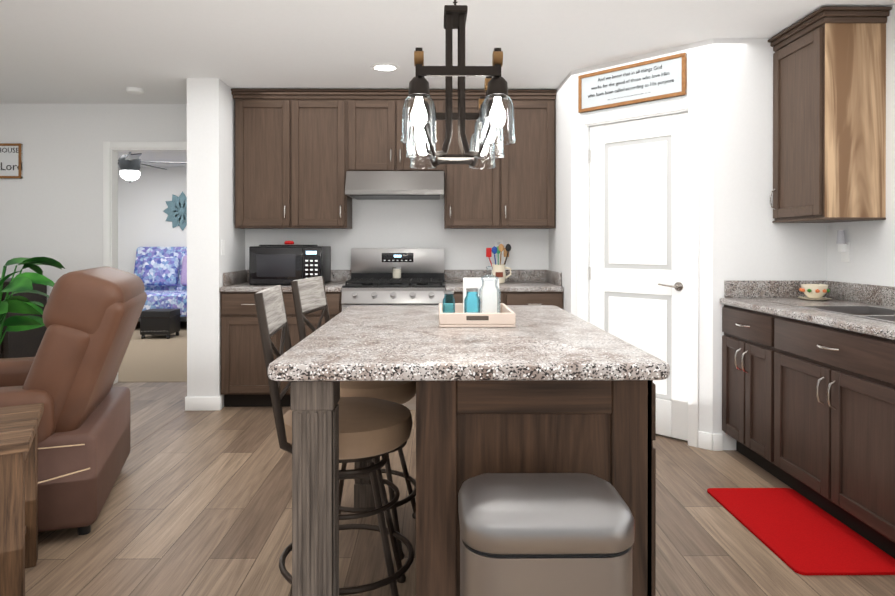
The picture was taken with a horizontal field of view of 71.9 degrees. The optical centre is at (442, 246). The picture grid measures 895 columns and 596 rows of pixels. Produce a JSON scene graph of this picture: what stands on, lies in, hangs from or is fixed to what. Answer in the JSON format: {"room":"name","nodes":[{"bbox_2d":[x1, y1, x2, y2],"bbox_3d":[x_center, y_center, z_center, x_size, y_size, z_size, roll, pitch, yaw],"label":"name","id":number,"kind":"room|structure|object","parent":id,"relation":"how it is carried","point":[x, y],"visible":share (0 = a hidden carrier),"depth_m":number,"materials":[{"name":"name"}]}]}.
{"room":"kitchen","nodes":[
{"label":"kitchen","id":0,"kind":"room"},
{"bbox_2d":[0,103,186,300],"bbox_3d":[-3.251,-0.015,5.400,2.730,2.440,0.100,0,0,-1],"label":"wall","id":1,"kind":"structure","parent":0,"point":[51,203],"depth_m":5.35,"materials":[{"name":"paint"}]},
{"bbox_2d":[0,143,22,178],"bbox_3d":[-3.945,-0.734,5.324,0.641,0.300,0.028,0,0,-1],"label":"sign","id":2,"kind":"object","parent":1,"relation":"attached to","point":[11,160],"visible":1,"depth_m":5.32,"materials":[{"name":"white"}]},
{"bbox_2d":[103,142,186,383],"bbox_3d":[-2.471,0.150,5.401,0.930,2.110,0.116,0,0,-1],"label":"trim","id":3,"kind":"structure","parent":1,"relation":"attached to","point":[110,228],"depth_m":5.34,"materials":[{"name":"white wood"}]},
{"bbox_2d":[118,321,186,381],"bbox_3d":[-3.691,1.226,7.640,4.100,0.064,4.380,0,0,-1],"label":"floor","id":4,"kind":"structure","parent":0,"point":[155,358],"depth_m":6.57,"materials":[{"name":"beige carpet"}]},
{"bbox_2d":[139,309,180,338],"bbox_3d":[-3.696,1.014,8.098,0.392,0.356,0.353,0,0,-1],"label":"ottoman","id":5,"kind":"object","parent":4,"relation":"on","point":[153,322],"visible":1,"depth_m":7.93,"materials":[{"name":"black leather"}]},
{"bbox_2d":[134,247,186,316],"bbox_3d":[-3.958,0.602,9.188,1.740,1.182,1.066,0,0,-1],"label":"futon","id":6,"kind":"object","parent":4,"relation":"on","point":[161,272],"visible":0.21,"depth_m":9.33,"materials":[{"name":"fabric"}]},
{"bbox_2d":[118,167,186,320],"bbox_3d":[-3.709,-0.029,9.775,3.870,2.440,0.100,0,0,-1],"label":"wall","id":7,"kind":"structure","parent":0,"point":[142,204],"depth_m":9.69,"materials":[{"name":"paint"}]},
{"bbox_2d":[163,191,186,230],"bbox_3d":[-4.084,-0.549,9.697,0.620,0.620,0.035,0,0,-1],"label":"art","id":8,"kind":"object","parent":7,"relation":"attached to","point":[176,210],"visible":0.77,"depth_m":9.70,"materials":[{"name":"blue metal"}]},
{"bbox_2d":[187,78,244,407],"bbox_3d":[-1.762,-0.013,4.852,0.235,2.440,0.630,0,0,-1],"label":"wall","id":9,"kind":"structure","parent":0,"point":[210,164],"depth_m":4.54,"materials":[{"name":"paint"}]},
{"bbox_2d":[185,396,208,410],"bbox_3d":[-1.895,1.157,4.948,0.030,0.100,0.842,0,0,-1],"label":"baseboard","id":10,"kind":"structure","parent":9,"relation":"attached to","point":[190,402],"depth_m":4.53,"materials":[{"name":"white wood"}]},
{"bbox_2d":[223,270,246,285],"bbox_3d":[-1.633,0.250,4.878,0.017,0.102,0.538,0,0,-1],"label":"backsplash","id":11,"kind":"structure","parent":9,"relation":"attached to","point":[229,279],"depth_m":4.82,"materials":[{"name":"grey stone"}]},
{"bbox_2d":[245,197,548,282],"bbox_3d":[0.190,-0.015,5.338,4.150,2.440,0.300,0,0,-1],"label":"wall","id":12,"kind":"structure","parent":0,"point":[397,223],"depth_m":5.18,"materials":[{"name":"paint"}]},
{"bbox_2d":[231,93,298,228],"bbox_3d":[-1.379,-0.664,4.998,0.501,1.042,0.337,0,0,-1],"label":"upper cabinet","id":13,"kind":"object","parent":12,"relation":"attached to","point":[266,124],"depth_m":4.84,"materials":[{"name":"brown wood"}]},
{"bbox_2d":[299,93,358,228],"bbox_3d":[-0.967,-0.664,5.003,0.570,1.042,0.337,0,0,-1],"label":"upper cabinet","id":14,"kind":"object","parent":12,"relation":"attached to","point":[299,153],"depth_m":4.85,"materials":[{"name":"brown wood"}]},
{"bbox_2d":[247,270,546,281],"bbox_3d":[-0.377,0.249,5.171,2.536,0.102,0.020,0,0,-1],"label":"backsplash","id":15,"kind":"structure","parent":12,"relation":"attached to","point":[336,275],"depth_m":5.17,"materials":[{"name":"grey stone"}]},
{"bbox_2d":[355,93,446,172],"bbox_3d":[-0.366,-0.884,5.009,0.770,0.602,0.337,0,0,-1],"label":"upper cabinet","id":16,"kind":"object","parent":12,"relation":"attached to","point":[378,116],"depth_m":4.85,"materials":[{"name":"brown wood"}]},
{"bbox_2d":[345,171,443,199],"bbox_3d":[-0.363,-0.483,4.926,0.750,0.192,0.501,0,0,-1],"label":"range hood","id":17,"kind":"object","parent":16,"relation":"attached to","point":[394,185],"visible":0.98,"depth_m":4.71,"materials":[{"name":"silver metal"}]},
{"bbox_2d":[444,93,510,228],"bbox_3d":[0.234,-0.664,5.016,0.568,1.042,0.337,0,0,-1],"label":"upper cabinet","id":18,"kind":"object","parent":12,"relation":"attached to","point":[480,198],"depth_m":4.86,"materials":[{"name":"brown wood"}]},
{"bbox_2d":[495,240,502,252],"bbox_3d":[0.477,0.004,5.187,0.070,0.115,0.008,0,0,-1],"label":"electrical outlet","id":19,"kind":"object","parent":12,"relation":"attached to","point":[498,243],"visible":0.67,"depth_m":5.18,"materials":[{"name":"white plastic"}]},
{"bbox_2d":[511,93,555,228],"bbox_3d":[0.644,-0.664,5.021,0.500,1.042,0.337,0,0,-1],"label":"upper cabinet","id":20,"kind":"object","parent":12,"relation":"attached to","point":[533,150],"depth_m":4.86,"materials":[{"name":"brown wood"}]},
{"bbox_2d":[0,0,894,166],"bbox_3d":[-1.658,-1.269,3.794,8.080,0.080,12.100,0,0,-1],"label":"ceiling","id":21,"kind":"structure","parent":0,"point":[86,51],"depth_m":3.67,"materials":[{"name":"paint"}]},
{"bbox_2d":[125,87,143,94],"bbox_3d":[-2.410,-1.215,4.835,0.130,0.034,0.130,0,0,-1],"label":"smoke detector","id":22,"kind":"object","parent":21,"relation":"attached to","point":[135,90],"visible":0.98,"depth_m":4.80,"materials":[{"name":"white plastic"}]},
{"bbox_2d":[118,152,186,182],"bbox_3d":[-3.488,-0.974,6.955,1.286,0.529,1.265,0,0,-1],"label":"ceiling fan","id":23,"kind":"object","parent":21,"relation":"hanging from","point":[129,164],"visible":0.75,"depth_m":6.85,"materials":[{"name":"grey"}]},
{"bbox_2d":[370,63,399,71],"bbox_3d":[-0.393,-1.226,4.238,0.200,0.010,0.200,0,0,-1],"label":"recessed light","id":24,"kind":"object","parent":21,"relation":"in","point":[386,67],"visible":1,"depth_m":4.23,"materials":[{"name":"white plastic"}]},
{"bbox_2d":[401,0,515,168],"bbox_3d":[0.052,-0.779,2.464,0.394,0.889,0.812,0,0,-1],"label":"pendant light","id":25,"kind":"object","parent":21,"relation":"hanging from","point":[425,116],"visible":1,"depth_m":2.37,"materials":[{"name":"clear glass"}]},
{"bbox_2d":[25,382,894,595],"bbox_3d":[-1.134,1.247,1.618,7.080,0.062,7.720,0,0,-1],"label":"floor","id":26,"kind":"structure","parent":0,"point":[198,503],"depth_m":2.65,"materials":[{"name":"brown wood"}]},
{"bbox_2d":[0,403,43,595],"bbox_3d":[-1.683,0.916,2.058,0.560,0.600,0.538,0,0,-29],"label":"side table","id":27,"kind":"object","parent":26,"relation":"on","point":[19,424],"visible":1,"depth_m":1.96,"materials":[{"name":"brown wood"}]},
{"bbox_2d":[0,278,46,358],"bbox_3d":[-3.937,0.742,5.066,1.080,0.930,0.518,0,0,-1],"label":"dresser","id":28,"kind":"object","parent":26,"relation":"on","point":[20,344],"visible":0.33,"depth_m":5.04,"materials":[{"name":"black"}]},
{"bbox_2d":[0,257,64,343],"bbox_3d":[-3.097,0.636,4.152,0.969,1.147,1.053,0,0,-1],"label":"plant","id":29,"kind":"object","parent":26,"relation":"on","point":[20,283],"visible":0.81,"depth_m":4.24,"materials":[{"name":"green plant"}]},
{"bbox_2d":[0,266,146,534],"bbox_3d":[-1.987,0.660,2.856,1.044,1.106,0.960,0,0,-19],"label":"recliner","id":30,"kind":"object","parent":26,"relation":"on","point":[66,374],"visible":0.94,"depth_m":2.58,"materials":[{"name":"brown leather"}]},
{"bbox_2d":[219,290,341,406],"bbox_3d":[-1.194,0.772,4.860,0.894,0.870,0.627,0,0,-1],"label":"base cabinet","id":31,"kind":"object","parent":26,"relation":"on","point":[244,380],"depth_m":4.55,"materials":[{"name":"brown wood"}]},
{"bbox_2d":[219,282,347,289],"bbox_3d":[-1.194,0.319,4.853,0.894,0.036,0.638,0,0,-1],"label":"countertop","id":32,"kind":"structure","parent":31,"relation":"on","point":[238,285],"depth_m":4.61,"materials":[{"name":"grey stone"}]},
{"bbox_2d":[249,246,330,284],"bbox_3d":[-1.192,0.151,4.882,0.555,0.297,0.404,0,0,-1],"label":"microwave","id":33,"kind":"object","parent":32,"relation":"on","point":[277,265],"visible":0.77,"depth_m":4.68,"materials":[{"name":"black plastic"}]},
{"bbox_2d":[259,241,317,245],"bbox_3d":[-1.213,-0.022,4.893,0.395,0.044,0.300,0,0,-1],"label":"pad","id":34,"kind":"object","parent":33,"relation":"on","point":[288,242],"visible":1,"depth_m":4.74,"materials":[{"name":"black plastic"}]},
{"bbox_2d":[254,285,414,595],"bbox_3d":[-0.336,0.677,2.043,0.489,1.079,0.444,0,0,-5],"label":"stool","id":35,"kind":"object","parent":26,"relation":"on","point":[373,429],"visible":0.6,"depth_m":1.93,"materials":[{"name":"grey metal"}]},
{"bbox_2d":[291,276,415,559],"bbox_3d":[-0.342,0.675,2.608,0.489,1.079,0.444,0,0,7],"label":"stool","id":36,"kind":"object","parent":26,"relation":"on","point":[309,295],"visible":0.27,"depth_m":2.47,"materials":[{"name":"grey metal"}]},
{"bbox_2d":[341,248,444,409],"bbox_3d":[-0.362,0.612,4.815,0.761,1.190,0.698,0,0,-1],"label":"stove","id":37,"kind":"object","parent":26,"relation":"on","point":[372,281],"visible":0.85,"depth_m":4.96,"materials":[{"name":"silver metal"}]},
{"bbox_2d":[392,267,400,277],"bbox_3d":[-0.366,0.214,4.998,0.072,0.090,0.072,0,0,-1],"label":"candle","id":38,"kind":"object","parent":37,"relation":"on","point":[396,272],"visible":1,"depth_m":4.97,"materials":[{"name":"beige wax"}]},
{"bbox_2d":[290,381,655,595],"bbox_3d":[0.092,0.775,2.290,0.999,0.880,1.400,0,0,-1],"label":"kitchen island","id":39,"kind":"object","parent":26,"relation":"on","point":[545,389],"depth_m":1.60,"materials":[{"name":"brown wood"}]},
{"bbox_2d":[268,305,669,384],"bbox_3d":[0.062,0.314,2.288,1.025,0.042,1.500,0,0,-1],"label":"island countertop","id":40,"kind":"structure","parent":39,"relation":"on","point":[396,342],"depth_m":1.71,"materials":[{"name":"grey stone"}]},
{"bbox_2d":[439,303,515,327],"bbox_3d":[0.125,0.266,2.403,0.275,0.052,0.371,0,0,-1],"label":"tray","id":41,"kind":"object","parent":40,"relation":"on","point":[505,316],"visible":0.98,"depth_m":2.22,"materials":[{"name":"beige wood"}]},
{"bbox_2d":[443,290,454,312],"bbox_3d":[0.027,0.230,2.467,0.050,0.102,0.050,0,0,-1],"label":"jar","id":42,"kind":"object","parent":41,"relation":"on","point":[446,292],"visible":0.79,"depth_m":2.48,"materials":[{"name":"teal glass"}]},
{"bbox_2d":[464,288,479,312],"bbox_3d":[0.114,0.220,2.328,0.060,0.122,0.060,0,0,-1],"label":"jar","id":43,"kind":"object","parent":41,"relation":"on","point":[469,290],"visible":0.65,"depth_m":2.33,"materials":[{"name":"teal glass"}]},
{"bbox_2d":[463,278,498,312],"bbox_3d":[0.159,0.205,2.526,0.145,0.150,0.055,0,0,-1],"label":"box","id":44,"kind":"object","parent":41,"relation":"on","point":[477,283],"visible":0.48,"depth_m":2.50,"materials":[{"name":"white plastic"}]},
{"bbox_2d":[479,266,499,312],"bbox_3d":[0.183,0.178,2.379,0.084,0.205,0.084,0,0,-1],"label":"glass jar","id":45,"kind":"object","parent":41,"relation":"on","point":[497,290],"visible":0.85,"depth_m":2.40,"materials":[{"name":"white"}]},
{"bbox_2d":[445,290,563,308],"bbox_3d":[0.458,0.772,4.878,0.873,0.870,0.627,0,0,-1],"label":"base cabinet","id":46,"kind":"object","parent":26,"relation":"on","point":[508,297],"depth_m":4.57,"materials":[{"name":"brown wood"}]},
{"bbox_2d":[444,282,562,289],"bbox_3d":[0.458,0.319,4.871,0.873,0.036,0.638,0,0,-1],"label":"countertop","id":47,"kind":"structure","parent":46,"relation":"on","point":[448,285],"depth_m":4.61,"materials":[{"name":"grey stone"}]},
{"bbox_2d":[486,244,511,282],"bbox_3d":[0.461,0.139,5.001,0.207,0.319,0.122,0,0,-1],"label":"utensil crock","id":48,"kind":"object","parent":47,"relation":"on","point":[498,270],"visible":0.88,"depth_m":4.99,"materials":[{"name":"beige ceramic"}]},
{"bbox_2d":[458,473,633,595],"bbox_3d":[0.220,0.875,1.341,0.363,0.688,0.304,0,0,-1],"label":"trash can","id":49,"kind":"object","parent":26,"relation":"on","point":[546,534],"visible":1,"depth_m":1.23,"materials":[{"name":"silver metal"}]},
{"bbox_2d":[720,300,759,465],"bbox_3d":[1.970,0.777,3.343,0.632,0.870,0.629,0,0,-1],"label":"base cabinet","id":50,"kind":"object","parent":26,"relation":"on","point":[740,325],"depth_m":3.41,"materials":[{"name":"brown wood"}]},
{"bbox_2d":[707,488,894,574],"bbox_3d":[1.525,1.208,2.672,0.430,0.010,0.790,0,0,-1],"label":"rug","id":51,"kind":"object","parent":26,"relation":"on","point":[795,531],"visible":0.96,"depth_m":2.58,"materials":[{"name":"red fabric"}]},
{"bbox_2d":[760,312,894,553],"bbox_3d":[1.977,0.780,2.648,0.632,0.870,1.038,0,0,-1],"label":"base cabinet","id":52,"kind":"object","parent":26,"relation":"on","point":[808,399],"depth_m":2.66,"materials":[{"name":"brown wood"}]},
{"bbox_2d":[720,296,894,335],"bbox_3d":[1.975,0.328,2.326,0.643,0.036,2.660,0,0,-1],"label":"countertop","id":53,"kind":"structure","parent":52,"relation":"on","point":[826,311],"depth_m":3.08,"materials":[{"name":"grey stone"}]},
{"bbox_2d":[798,284,830,300],"bbox_3d":[2.106,0.261,3.490,0.164,0.087,0.164,0,0,-1],"label":"bowl","id":54,"kind":"object","parent":53,"relation":"on","point":[815,292],"visible":1,"depth_m":3.45,"materials":[{"name":"beige ceramic"}]},
{"bbox_2d":[888,336,894,558],"bbox_3d":[1.986,0.782,1.898,0.632,0.870,0.738,0,0,-1],"label":"base cabinet","id":55,"kind":"object","parent":26,"relation":"on","point":[891,339],"depth_m":2.30,"materials":[{"name":"brown wood"}]},
{"bbox_2d":[549,72,570,312],"bbox_3d":[0.951,-0.013,4.767,0.100,2.440,0.860,0,0,-1],"label":"wall","id":56,"kind":"structure","parent":0,"point":[560,247],"depth_m":4.59,"materials":[{"name":"paint"}]},
{"bbox_2d":[547,270,560,285],"bbox_3d":[0.885,0.250,4.906,0.018,0.102,0.538,0,0,-1],"label":"backsplash","id":57,"kind":"structure","parent":56,"relation":"attached to","point":[552,276],"depth_m":4.82,"materials":[{"name":"grey stone"}]},
{"bbox_2d":[571,39,712,449],"bbox_3d":[1.290,-0.010,4.031,0.976,2.440,0.100,0,0,44],"label":"wall","id":58,"kind":"structure","parent":0,"point":[700,69],"depth_m":3.70,"materials":[{"name":"paint"}]},
{"bbox_2d":[578,52,686,112],"bbox_3d":[1.215,-1.048,4.009,0.745,0.255,0.028,0,0,44],"label":"sign","id":59,"kind":"object","parent":58,"relation":"attached to","point":[652,80],"visible":1,"depth_m":3.98,"materials":[{"name":"white"}]},
{"bbox_2d":[588,112,687,440],"bbox_3d":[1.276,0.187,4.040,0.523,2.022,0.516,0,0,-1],"label":"pantry door","id":60,"kind":"structure","parent":58,"relation":"in","point":[638,280],"depth_m":3.98,"materials":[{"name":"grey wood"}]},
{"bbox_2d":[577,97,711,450],"bbox_3d":[1.284,0.157,4.026,0.976,2.105,0.116,0,0,44],"label":"trim","id":61,"kind":"structure","parent":58,"relation":"attached to","point":[697,438],"depth_m":3.74,"materials":[{"name":"white wood"}]},
{"bbox_2d":[713,38,826,449],"bbox_3d":[1.943,-0.009,3.708,0.680,2.440,0.100,0,0,-1],"label":"wall","id":62,"kind":"structure","parent":0,"point":[751,241],"depth_m":3.65,"materials":[{"name":"paint"}]},
{"bbox_2d":[724,280,823,295],"bbox_3d":[1.976,0.254,3.646,0.613,0.102,0.020,0,0,-1],"label":"backsplash","id":63,"kind":"structure","parent":62,"relation":"attached to","point":[731,287],"depth_m":3.64,"materials":[{"name":"grey stone"}]},
{"bbox_2d":[827,4,894,286],"bbox_3d":[2.356,-0.002,1.652,0.100,2.440,7.720,0,0,-1],"label":"wall","id":64,"kind":"structure","parent":0,"point":[872,253],"depth_m":3.23,"materials":[{"name":"paint"}]},
{"bbox_2d":[768,6,891,222],"bbox_3d":[2.101,-0.677,3.399,0.367,1.082,0.531,0,0,-1],"label":"upper cabinet","id":65,"kind":"object","parent":64,"relation":"attached to","point":[829,114],"visible":1,"depth_m":3.18,"materials":[{"name":"brown wood"}]},
{"bbox_2d":[836,230,849,261],"bbox_3d":[2.260,0.002,3.491,0.051,0.180,0.070,0,0,-1],"label":"outlet","id":66,"kind":"object","parent":64,"relation":"attached to","point":[843,247],"visible":1,"depth_m":3.48,"materials":[{"name":"white plastic"}]},
{"bbox_2d":[824,280,894,307],"bbox_3d":[2.287,0.259,2.319,0.020,0.102,2.640,0,0,-1],"label":"backsplash","id":67,"kind":"structure","parent":64,"relation":"attached to","point":[866,293],"depth_m":3.33,"materials":[{"name":"grey stone"}]}
]}

